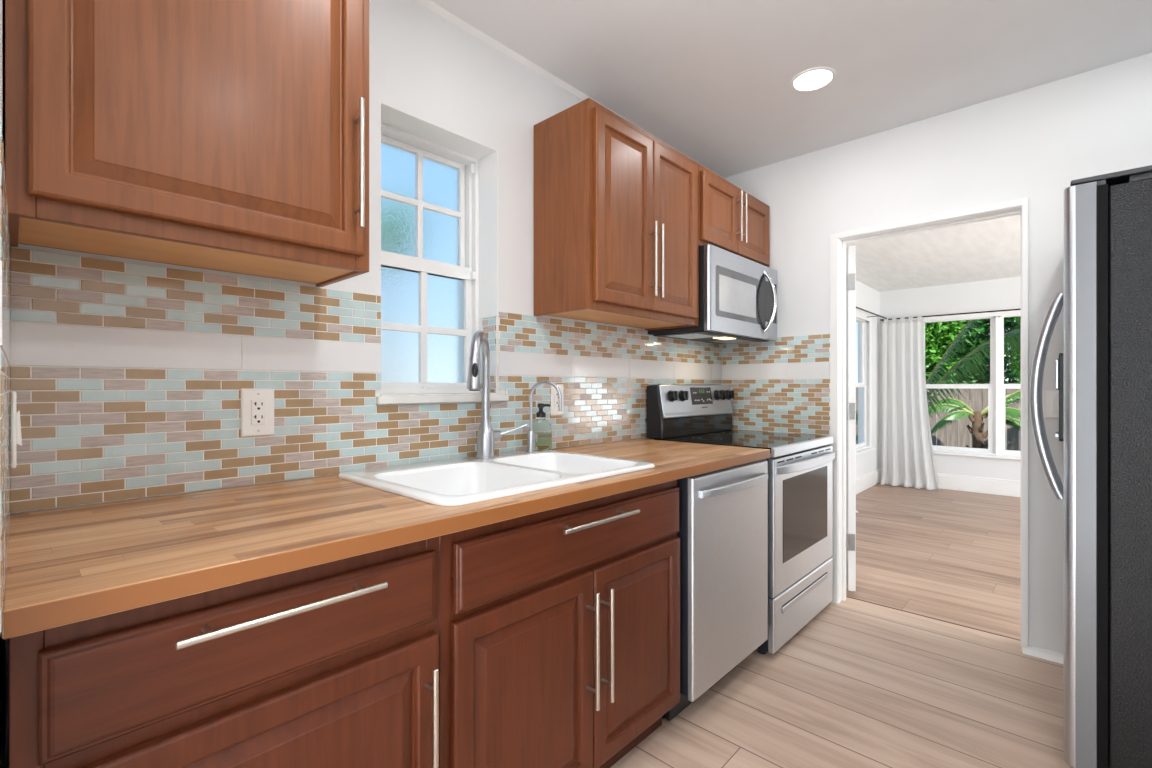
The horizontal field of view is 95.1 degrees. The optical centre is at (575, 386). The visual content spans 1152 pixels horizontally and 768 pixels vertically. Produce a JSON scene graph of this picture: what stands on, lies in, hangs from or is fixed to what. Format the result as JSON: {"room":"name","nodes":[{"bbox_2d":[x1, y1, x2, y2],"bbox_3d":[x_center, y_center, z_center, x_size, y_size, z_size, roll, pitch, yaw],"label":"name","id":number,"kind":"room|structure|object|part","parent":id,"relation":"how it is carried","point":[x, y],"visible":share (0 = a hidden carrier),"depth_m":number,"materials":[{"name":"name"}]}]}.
{"room":"kitchen","nodes":[
{"label":"kitchen","id":0,"kind":"room"},
{"bbox_2d":[0,0,5,767],"bbox_3d":[-0.913,-0.067,0.752,0.760,2.420,0.130,0,0,43],"label":"wall","id":1,"kind":"structure","parent":0,"point":[2,2],"depth_m":0.86,"materials":[{"name":"paint"}]},
{"bbox_2d":[0,116,10,632],"bbox_3d":[-0.866,-0.012,0.798,0.745,0.536,0.007,0,0,43],"label":"tile backsplash","id":2,"kind":"structure","parent":1,"relation":"attached to","point":[5,323],"depth_m":0.65,"materials":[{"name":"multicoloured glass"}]},
{"bbox_2d":[11,391,21,468],"bbox_3d":[-1.021,0.077,0.962,0.085,0.136,0.014,0,0,43],"label":"light switch","id":3,"kind":"object","parent":2,"relation":"attached to","point":[16,438],"visible":1,"depth_m":0.93,"materials":[{"name":"white plastic"}]},
{"bbox_3d":[-1.023,0.077,0.959,0.085,0.136,0.007,0,0,43],"label":"plate","id":4,"kind":"part","parent":3,"relation":"part of","materials":[{"name":"white plastic"}]},
{"bbox_2d":[6,0,653,767],"bbox_3d":[-1.065,-0.067,1.336,0.260,2.420,5.696,0,0,43],"label":"wall","id":5,"kind":"structure","parent":0,"point":[423,65],"depth_m":1.85,"materials":[{"name":"paint"}]},
{"bbox_2d":[5,0,368,286],"bbox_3d":[-0.803,-0.659,1.157,0.351,0.755,0.608,0,0,43],"label":"upper cabinet","id":6,"kind":"object","parent":5,"relation":"attached to","point":[232,136],"visible":0.96,"depth_m":1.03,"materials":[{"name":"brown wood"}]},
{"bbox_3d":[-0.828,-0.297,1.180,0.268,0.016,0.576,0,0,43],"label":"panel","id":7,"kind":"part","parent":6,"relation":"part of","materials":[{"name":"brown wood"}]},
{"bbox_3d":[-0.509,-0.523,1.241,0.035,0.302,0.012,0,0,43],"label":"handle","id":8,"kind":"part","parent":6,"relation":"part of","materials":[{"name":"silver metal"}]},
{"bbox_2d":[9,247,721,512],"bbox_3d":[-0.124,-0.013,2.145,0.006,0.536,2.973,0,0,43],"label":"tile backsplash","id":9,"kind":"structure","parent":5,"relation":"attached to","point":[127,379],"depth_m":1.34,"materials":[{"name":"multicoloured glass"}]},
{"bbox_2d":[241,388,273,436],"bbox_3d":[-0.831,0.068,1.378,0.009,0.125,0.078,0,0,43],"label":"wall outlet","id":10,"kind":"object","parent":9,"relation":"attached to","point":[257,404],"visible":1,"depth_m":1.37,"materials":[{"name":"white plastic"}]},
{"bbox_2d":[251,400,265,424],"bbox_3d":[-0.829,0.068,1.376,0.003,0.066,0.033,0,0,43],"label":"receptacle","id":11,"kind":"object","parent":10,"relation":"attached to","point":[258,407],"depth_m":1.38,"materials":[{"name":"white plastic"}]},
{"bbox_2d":[551,384,563,415],"bbox_3d":[-0.076,0.056,2.186,0.009,0.130,0.072,0,0,43],"label":"wall outlet","id":12,"kind":"object","parent":9,"relation":"attached to","point":[555,411],"visible":0.66,"depth_m":2.17,"materials":[{"name":"white plastic"}]},
{"bbox_2d":[555,392,558,407],"bbox_3d":[-0.074,0.056,2.183,0.003,0.066,0.033,0,0,43],"label":"receptacle","id":13,"kind":"object","parent":12,"relation":"attached to","point":[556,393],"depth_m":2.17,"materials":[{"name":"white plastic"}]},
{"bbox_2d":[376,102,508,403],"bbox_3d":[-0.506,-0.413,1.867,0.219,0.937,0.513,0,0,43],"label":"window","id":14,"kind":"structure","parent":5,"relation":"in","point":[438,185],"depth_m":1.94,"materials":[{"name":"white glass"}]},
{"bbox_3d":[-0.580,-0.650,1.925,0.005,0.393,0.358,0,0,43],"label":"pane","id":15,"kind":"part","parent":14,"relation":"part of","materials":[{"name":"clear glass"}]},
{"bbox_3d":[-0.560,-0.212,1.906,0.005,0.401,0.366,0,0,43],"label":"pane","id":16,"kind":"part","parent":14,"relation":"part of","materials":[{"name":"clear glass"}]},
{"bbox_3d":[-0.574,-0.650,1.919,0.030,0.430,0.394,0,0,43],"label":"sash","id":17,"kind":"part","parent":14,"relation":"part of","materials":[{"name":"white wood"}]},
{"bbox_3d":[-0.553,-0.225,1.900,0.036,0.465,0.406,0,0,43],"label":"sash","id":18,"kind":"part","parent":14,"relation":"part of","materials":[{"name":"white wood"}]},
{"bbox_3d":[-0.561,-0.428,1.906,0.087,0.907,0.459,0,0,43],"label":"frame","id":19,"kind":"part","parent":14,"relation":"part of","materials":[{"name":"white wood"}]},
{"bbox_3d":[-0.486,0.040,1.849,0.164,0.030,0.513,0,0,43],"label":"sill","id":20,"kind":"part","parent":14,"relation":"part of","materials":[{"name":"stone"}]},
{"bbox_2d":[414,0,723,178],"bbox_3d":[-0.123,-1.268,2.140,0.016,0.018,2.996,0,0,43],"label":"cove","id":21,"kind":"object","parent":5,"relation":"attached to","point":[430,5],"visible":0.56,"depth_m":1.99,"materials":[{"name":"white paint"}]},
{"bbox_2d":[534,98,698,330],"bbox_3d":[0.222,-0.659,2.252,0.351,0.756,0.768,0,0,43],"label":"upper cabinet","id":22,"kind":"object","parent":5,"relation":"attached to","point":[616,207],"visible":1,"depth_m":2.04,"materials":[{"name":"brown wood"}]},
{"bbox_3d":[0.197,-0.297,2.275,0.268,0.016,0.736,0,0,43],"label":"panel","id":23,"kind":"part","parent":22,"relation":"part of","materials":[{"name":"brown wood"}]},
{"bbox_3d":[0.189,-0.658,2.028,0.020,0.697,0.352,0,0,43],"label":"door","id":24,"kind":"part","parent":22,"relation":"part of","materials":[{"name":"brown wood"}]},
{"bbox_3d":[0.302,-0.659,2.177,0.018,0.756,0.768,0,0,43],"label":"frame","id":25,"kind":"part","parent":22,"relation":"part of","materials":[{"name":"brown wood"}]},
{"bbox_3d":[0.312,-0.512,2.118,0.035,0.300,0.012,0,0,43],"label":"handle","id":26,"kind":"part","parent":22,"relation":"part of","materials":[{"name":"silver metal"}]},
{"bbox_3d":[0.345,-0.512,2.153,0.035,0.300,0.012,0,0,43],"label":"handle","id":27,"kind":"part","parent":22,"relation":"part of","materials":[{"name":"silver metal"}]},
{"bbox_3d":[0.429,-0.658,2.284,0.020,0.697,0.346,0,0,43],"label":"door","id":28,"kind":"part","parent":22,"relation":"part of","materials":[{"name":"brown wood"}]},
{"bbox_2d":[699,164,769,267],"bbox_3d":[0.754,-0.849,2.825,0.357,0.377,0.792,0,0,43],"label":"upper cabinet","id":29,"kind":"object","parent":5,"relation":"attached to","point":[732,220],"visible":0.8,"depth_m":2.66,"materials":[{"name":"brown wood"}]},
{"bbox_2d":[648,244,776,343],"bbox_3d":[0.774,-0.454,2.796,0.414,0.403,0.769,0,0,43],"label":"microwave","id":30,"kind":"object","parent":29,"relation":"attached to","point":[738,294],"visible":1,"depth_m":2.63,"materials":[{"name":"metal"}]},
{"bbox_3d":[0.810,-0.457,2.650,0.029,0.396,0.602,0,0,43],"label":"door","id":31,"kind":"part","parent":30,"relation":"part of","materials":[{"name":"metal"}]},
{"bbox_3d":[0.821,-0.450,2.641,0.003,0.238,0.492,0,0,43],"label":"door glass","id":32,"kind":"part","parent":30,"relation":"part of","materials":[{"name":"grey glass"}]},
{"bbox_3d":[1.042,-0.456,2.831,0.070,0.332,0.025,0,0,30],"label":"handle","id":33,"kind":"part","parent":30,"relation":"part of","materials":[{"name":"metal"}]},
{"bbox_3d":[1.072,-0.457,2.931,0.029,0.396,0.164,0,0,43],"label":"control panel","id":34,"kind":"part","parent":30,"relation":"part of","materials":[{"name":"metal"}]},
{"bbox_3d":[0.705,-0.844,2.579,0.020,0.322,0.350,0,0,43],"label":"door","id":35,"kind":"part","parent":29,"relation":"part of","materials":[{"name":"brown wood"}]},
{"bbox_3d":[0.828,-0.863,2.670,0.035,0.255,0.012,0,0,43],"label":"handle","id":36,"kind":"part","parent":29,"relation":"part of","materials":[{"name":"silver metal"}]},
{"bbox_3d":[0.864,-0.863,2.708,0.035,0.255,0.012,0,0,43],"label":"handle","id":37,"kind":"part","parent":29,"relation":"part of","materials":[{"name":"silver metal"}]},
{"bbox_3d":[0.959,-0.844,2.851,0.020,0.322,0.390,0,0,43],"label":"door","id":38,"kind":"part","parent":29,"relation":"part of","materials":[{"name":"brown wood"}]},
{"bbox_2d":[430,0,1151,177],"bbox_3d":[-0.141,-1.377,0.406,2.880,0.200,5.800,0,0,43],"label":"ceiling","id":39,"kind":"structure","parent":0,"point":[710,80],"depth_m":2.03,"materials":[{"name":"paint"}]},
{"bbox_2d":[790,67,835,91],"bbox_3d":[0.984,-1.273,2.191,0.176,0.006,0.176,0,0,43],"label":"recessed light","id":40,"kind":"object","parent":39,"relation":"in","point":[812,79],"visible":1,"depth_m":2.18,"materials":[{"name":"white plastic"}]},
{"bbox_2d":[610,482,1073,767],"bbox_3d":[1.710,1.183,1.550,4.020,0.080,9.800,0,0,43],"label":"floor","id":41,"kind":"structure","parent":0,"point":[862,684],"depth_m":2.08,"materials":[{"name":"brown wood"}]},
{"bbox_2d":[9,536,438,767],"bbox_3d":[-0.688,0.717,1.053,0.675,0.852,0.603,0,0,43],"label":"base cabinet","id":42,"kind":"object","parent":41,"relation":"on","point":[334,664],"visible":0.84,"depth_m":0.82,"materials":[{"name":"red wood"}]},
{"bbox_3d":[-0.475,0.764,0.861,0.020,0.532,0.565,0,0,43],"label":"door","id":43,"kind":"part","parent":42,"relation":"part of","materials":[{"name":"red wood"}]},
{"bbox_3d":[-0.453,0.354,0.840,0.042,0.012,0.304,0,0,43],"label":"handle","id":44,"kind":"part","parent":42,"relation":"part of","materials":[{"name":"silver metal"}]},
{"bbox_3d":[-0.281,0.694,1.024,0.042,0.302,0.012,0,0,43],"label":"handle","id":45,"kind":"part","parent":42,"relation":"part of","materials":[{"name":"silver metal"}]},
{"bbox_2d":[439,480,679,767],"bbox_3d":[-0.174,0.717,1.601,0.675,0.852,0.900,0,0,43],"label":"base cabinet","id":46,"kind":"object","parent":41,"relation":"on","point":[559,628],"visible":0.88,"depth_m":1.32,"materials":[{"name":"red wood"}]},
{"bbox_2d":[2,439,769,638],"bbox_3d":[-0.172,0.274,1.605,0.661,0.034,2.126,0,0,43],"label":"countertop","id":47,"kind":"structure","parent":46,"relation":"on","point":[65,566],"depth_m":0.96,"materials":[{"name":"brown wood"}]},
{"bbox_2d":[338,450,654,505],"bbox_3d":[-0.211,0.343,1.598,0.577,0.195,0.795,0,0,43],"label":"sink","id":48,"kind":"object","parent":47,"relation":"in","point":[465,480],"visible":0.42,"depth_m":1.61,"materials":[{"name":"white ceramic"}]},
{"bbox_2d":[533,403,551,450],"bbox_3d":[-0.136,0.155,2.036,0.082,0.179,0.086,0,0,43],"label":"soap bottle","id":49,"kind":"object","parent":48,"relation":"on","point":[542,427],"visible":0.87,"depth_m":2.01,"materials":[{"name":"clear glass"}]},
{"bbox_2d":[467,330,526,458],"bbox_3d":[-0.296,0.030,1.776,0.131,0.430,0.296,0,0,27],"label":"kitchen faucet","id":50,"kind":"object","parent":47,"relation":"on","point":[478,377],"visible":1,"depth_m":1.79,"materials":[{"name":"metal"}]},
{"bbox_3d":[-0.314,-0.030,1.734,0.030,0.309,0.199,0,0,2],"label":"spout","id":51,"kind":"part","parent":50,"relation":"part of","materials":[{"name":"metal"}]},
{"bbox_3d":[-0.243,0.159,1.866,0.136,0.052,0.044,0,0,-23],"label":"lever","id":52,"kind":"part","parent":50,"relation":"part of","materials":[{"name":"metal"}]},
{"bbox_2d":[525,380,561,452],"bbox_3d":[-0.118,0.111,1.964,0.142,0.268,0.045,0,0,11],"label":"tap","id":53,"kind":"object","parent":47,"relation":"on","point":[532,437],"visible":1,"depth_m":1.96,"materials":[{"name":"metal"}]},
{"bbox_3d":[-0.113,0.071,1.954,0.128,0.188,0.012,0,0,18],"label":"spout","id":54,"kind":"part","parent":53,"relation":"part of","materials":[{"name":"metal"}]},
{"bbox_3d":[-0.107,0.761,1.254,0.020,0.537,0.435,0,0,43],"label":"door","id":55,"kind":"part","parent":46,"relation":"part of","materials":[{"name":"red wood"}]},
{"bbox_3d":[0.042,0.402,1.413,0.020,0.147,0.860,0,0,43],"label":"drawer","id":56,"kind":"part","parent":46,"relation":"part of","materials":[{"name":"red wood"}]},
{"bbox_3d":[0.045,0.685,1.373,0.042,0.302,0.012,0,0,43],"label":"handle","id":57,"kind":"part","parent":46,"relation":"part of","materials":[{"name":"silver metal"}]},
{"bbox_3d":[0.065,0.353,1.394,0.042,0.012,0.300,0,0,43],"label":"handle","id":58,"kind":"part","parent":46,"relation":"part of","materials":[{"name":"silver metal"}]},
{"bbox_3d":[0.085,0.690,1.416,0.042,0.302,0.012,0,0,43],"label":"handle","id":59,"kind":"part","parent":46,"relation":"part of","materials":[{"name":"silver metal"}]},
{"bbox_3d":[0.190,0.761,1.571,0.020,0.537,0.426,0,0,43],"label":"door","id":60,"kind":"part","parent":46,"relation":"part of","materials":[{"name":"red wood"}]},
{"bbox_2d":[662,459,767,720],"bbox_3d":[0.362,0.718,2.135,0.692,0.850,0.584,0,0,43],"label":"dishwasher","id":61,"kind":"object","parent":41,"relation":"on","point":[723,532],"visible":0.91,"depth_m":1.84,"materials":[{"name":"metal"}]},
{"bbox_3d":[0.510,1.083,1.996,0.014,0.096,0.580,0,0,43],"label":"toe panel","id":62,"kind":"part","parent":61,"relation":"part of","materials":[{"name":"black plastic"}]},
{"bbox_3d":[0.574,0.665,1.936,0.021,0.729,0.584,0,0,43],"label":"door","id":63,"kind":"part","parent":61,"relation":"part of","materials":[{"name":"metal"}]},
{"bbox_3d":[0.603,0.355,1.919,0.046,0.030,0.509,0,0,43],"label":"handle","id":64,"kind":"part","parent":61,"relation":"part of","materials":[{"name":"metal"}]},
{"bbox_2d":[647,384,834,653],"bbox_3d":[0.863,0.566,2.665,0.700,1.155,0.746,0,0,43],"label":"range","id":65,"kind":"object","parent":41,"relation":"on","point":[800,466],"visible":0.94,"depth_m":2.49,"materials":[{"name":"silver metal"}]},
{"bbox_3d":[0.490,0.049,2.639,0.040,0.060,0.060,0,0,43],"label":"knob","id":66,"kind":"part","parent":65,"relation":"part of","materials":[{"name":"black plastic"}]},
{"bbox_3d":[0.558,0.049,2.712,0.040,0.060,0.060,0,0,43],"label":"knob","id":67,"kind":"part","parent":65,"relation":"part of","materials":[{"name":"black plastic"}]},
{"bbox_3d":[0.644,0.073,2.869,0.100,0.170,0.722,0,0,43],"label":"control panel","id":68,"kind":"part","parent":65,"relation":"part of","materials":[{"name":"metal"}]},
{"bbox_3d":[0.640,0.207,2.873,0.086,0.098,0.722,0,0,43],"label":"backguard panel","id":69,"kind":"part","parent":65,"relation":"part of","materials":[{"name":"ceramic"}]},
{"bbox_3d":[0.808,0.049,2.980,0.040,0.060,0.060,0,0,43],"label":"knob","id":70,"kind":"part","parent":65,"relation":"part of","materials":[{"name":"black plastic"}]},
{"bbox_3d":[0.858,0.049,3.032,0.040,0.060,0.060,0,0,43],"label":"knob","id":71,"kind":"part","parent":65,"relation":"part of","materials":[{"name":"black plastic"}]},
{"bbox_3d":[0.904,0.049,3.082,0.040,0.060,0.060,0,0,43],"label":"knob","id":72,"kind":"part","parent":65,"relation":"part of","materials":[{"name":"black plastic"}]},
{"bbox_2d":[654,430,825,452],"bbox_3d":[0.853,0.269,2.674,0.591,0.024,0.738,0,0,43],"label":"cooktop","id":73,"kind":"object","parent":65,"relation":"in","point":[776,442],"depth_m":2.56,"materials":[{"name":"glass"}]},
{"bbox_3d":[1.069,0.593,2.471,0.026,0.576,0.746,0,0,43],"label":"oven door","id":74,"kind":"part","parent":65,"relation":"part of","materials":[{"name":"metal"}]},
{"bbox_3d":[1.069,1.000,2.471,0.026,0.226,0.746,0,0,43],"label":"drawer","id":75,"kind":"part","parent":65,"relation":"part of","materials":[{"name":"metal"}]},
{"bbox_3d":[1.069,0.275,2.471,0.029,0.040,0.746,0,0,43],"label":"trim","id":76,"kind":"part","parent":65,"relation":"part of","materials":[{"name":"metal"}]},
{"bbox_3d":[1.097,0.348,2.446,0.059,0.042,0.722,0,0,43],"label":"handle","id":77,"kind":"part","parent":65,"relation":"part of","materials":[{"name":"metal"}]},
{"bbox_2d":[1030,165,1151,767],"bbox_3d":[1.963,0.279,1.587,0.903,1.728,0.900,0,0,43],"label":"refrigerator","id":78,"kind":"object","parent":41,"relation":"on","point":[1103,373],"visible":1,"depth_m":1.45,"materials":[{"name":"silver metal"}]},
{"bbox_3d":[1.660,0.033,1.854,0.097,0.721,0.024,0,0,43],"label":"handle","id":79,"kind":"part","parent":78,"relation":"part of","materials":[{"name":"metal"}]},
{"bbox_3d":[1.738,0.033,1.937,0.097,0.721,0.024,0,0,43],"label":"handle","id":80,"kind":"part","parent":78,"relation":"part of","materials":[{"name":"metal"}]},
{"bbox_3d":[1.865,-0.047,2.042,0.010,0.120,0.160,0,0,43],"label":"dispenser panel","id":81,"kind":"part","parent":78,"relation":"part of","materials":[{"name":"metal"}]},
{"bbox_3d":[1.585,0.255,1.662,0.068,1.647,0.493,0,0,43],"label":"door","id":82,"kind":"part","parent":78,"relation":"part of","materials":[{"name":"metal"}]},
{"bbox_2d":[856,280,879,477],"bbox_3d":[2.270,0.154,4.943,0.120,2.577,4.120,0,0,43],"label":"wall","id":83,"kind":"structure","parent":0,"point":[867,298],"depth_m":6.09,"materials":[{"name":"paint"}]},
{"bbox_2d":[856,310,875,455],"bbox_3d":[2.770,-0.044,5.426,0.150,1.525,1.750,0,0,43],"label":"window","id":84,"kind":"structure","parent":83,"relation":"in","point":[861,318],"depth_m":5.96,"materials":[{"name":"white"}]},
{"bbox_3d":[3.019,-0.382,5.751,0.004,0.700,0.705,0,0,43],"label":"pane","id":85,"kind":"part","parent":84,"relation":"part of","materials":[{"name":"white"}]},
{"bbox_3d":[3.038,0.321,5.734,0.004,0.645,0.675,0,0,43],"label":"pane","id":86,"kind":"part","parent":84,"relation":"part of","materials":[{"name":"white"}]},
{"bbox_3d":[3.038,0.324,5.734,0.020,0.699,0.745,0,0,43],"label":"sash","id":87,"kind":"part","parent":84,"relation":"part of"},
{"bbox_3d":[3.019,-0.042,5.751,0.070,1.430,0.795,0,0,43],"label":"frame","id":88,"kind":"part","parent":84,"relation":"part of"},
{"bbox_2d":[856,306,886,318],"bbox_3d":[2.718,-0.774,5.236,0.133,0.055,2.360,0,0,43],"label":"curtain rod","id":89,"kind":"object","parent":83,"relation":"attached to","point":[877,315],"visible":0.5,"depth_m":5.62,"materials":[{"name":"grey metal"}]},
{"bbox_2d":[846,214,1020,291],"bbox_3d":[3.712,-1.259,3.718,4.260,0.250,4.298,0,0,43],"label":"ceiling","id":90,"kind":"structure","parent":0,"point":[987,249],"depth_m":4.60,"materials":[{"name":"white paint"}]},
{"bbox_2d":[724,53,1151,653],"bbox_3d":[1.855,-0.067,2.422,2.520,2.420,0.120,0,0,43],"label":"wall","id":91,"kind":"structure","parent":0,"point":[1031,143],"depth_m":2.31,"materials":[{"name":"paint"}]},
{"bbox_2d":[722,334,829,444],"bbox_3d":[1.125,0.031,3.018,0.625,0.624,0.007,0,0,43],"label":"tile backsplash","id":92,"kind":"structure","parent":91,"relation":"attached to","point":[782,385],"depth_m":2.98,"materials":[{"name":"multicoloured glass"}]},
{"bbox_2d":[846,246,855,590],"bbox_3d":[1.621,0.173,3.186,0.177,1.870,0.716,0,0,11],"label":"door","id":93,"kind":"structure","parent":91,"relation":"in","point":[851,250],"depth_m":2.85,"materials":[{"name":"wood"}]},
{"bbox_2d":[830,198,1027,652],"bbox_3d":[1.686,0.168,2.573,0.798,1.950,0.138,0,0,43],"label":"door frame","id":94,"kind":"structure","parent":91,"relation":"attached to","point":[1023,202],"depth_m":2.74,"materials":[{"name":"white wood"}]},
{"bbox_2d":[846,596,1020,640],"bbox_3d":[1.737,1.143,2.617,0.730,0.002,0.007,0,0,43],"label":"trim","id":95,"kind":"structure","parent":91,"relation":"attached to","point":[846,596],"depth_m":2.57,"materials":[{"name":"wood"}]},
{"bbox_2d":[1023,645,1063,663],"bbox_3d":[1.980,1.125,2.208,0.165,0.035,0.022,0,0,43],"label":"baseboard","id":96,"kind":"structure","parent":91,"relation":"attached to","point":[1034,651],"depth_m":2.21,"materials":[{"name":"white wood"}]},
{"bbox_2d":[1044,390,1058,417],"bbox_3d":[2.002,0.073,2.194,0.078,0.116,0.012,0,0,43],"label":"light switch","id":97,"kind":"object","parent":91,"relation":"attached to","point":[1051,397],"visible":0.51,"depth_m":2.20,"materials":[{"name":"white plastic"}]},
{"bbox_2d":[880,277,1020,480],"bbox_3d":[5.089,0.154,5.043,3.860,2.577,0.120,0,0,43],"label":"wall","id":98,"kind":"structure","parent":0,"point":[1004,293],"depth_m":5.78,"materials":[{"name":"paint"}]},
{"bbox_2d":[856,468,1020,497],"bbox_3d":[3.687,1.058,3.545,3.860,0.170,3.984,0,0,43],"label":"baseboard","id":99,"kind":"structure","parent":98,"relation":"attached to","point":[1003,487],"depth_m":5.69,"materials":[{"name":"white wood"}]},
{"bbox_2d":[880,308,1020,321],"bbox_3d":[4.320,-0.774,5.583,1.920,0.055,0.143,0,0,43],"label":"curtain rod","id":100,"kind":"object","parent":98,"relation":"attached to","point":[1019,308],"visible":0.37,"depth_m":5.65,"materials":[{"name":"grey metal"}]},
{"bbox_2d":[881,316,939,490],"bbox_3d":[3.765,0.173,5.947,0.575,1.928,0.162,0,0,43],"label":"curtain","id":101,"kind":"object","parent":100,"relation":"hanging from","point":[908,460],"visible":1,"depth_m":6.01,"materials":[{"name":"white fabric"}]},
{"bbox_2d":[912,308,1020,459],"bbox_3d":[4.445,-0.029,5.599,1.500,1.565,0.150,0,0,43],"label":"window","id":102,"kind":"structure","parent":98,"relation":"in","point":[973,361],"depth_m":5.72,"materials":[{"name":"white"}]},
{"bbox_3d":[4.211,0.345,5.838,0.572,0.665,0.004,0,0,43],"label":"pane","id":103,"kind":"part","parent":102,"relation":"part of","materials":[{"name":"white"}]},
{"bbox_3d":[4.228,-0.377,5.856,0.602,0.720,0.004,0,0,43],"label":"pane","id":104,"kind":"part","parent":102,"relation":"part of","materials":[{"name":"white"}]},
{"bbox_3d":[4.211,0.348,5.838,0.642,0.719,0.020,0,0,43],"label":"sash","id":105,"kind":"part","parent":102,"relation":"part of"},
{"bbox_3d":[4.228,-0.027,5.856,0.692,1.470,0.070,0,0,43],"label":"frame","id":106,"kind":"part","parent":102,"relation":"part of","materials":[{"name":"white wood"}]},
{"bbox_3d":[4.729,-0.027,5.387,0.655,1.470,0.070,0,0,43],"label":"frame","id":107,"kind":"part","parent":102,"relation":"part of","materials":[{"name":"white wood"}]},
{"bbox_3d":[4.713,0.348,5.369,0.605,0.719,0.020,0,0,43],"label":"sash","id":108,"kind":"part","parent":102,"relation":"part of","materials":[{"name":"white wood"}]},
{"bbox_3d":[4.729,-0.377,5.387,0.565,0.720,0.004,0,0,43],"label":"pane","id":109,"kind":"part","parent":102,"relation":"part of","materials":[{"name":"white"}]},
{"bbox_3d":[4.713,0.345,5.369,0.535,0.665,0.004,0,0,43],"label":"pane","id":110,"kind":"part","parent":102,"relation":"part of","materials":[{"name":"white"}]}
]}

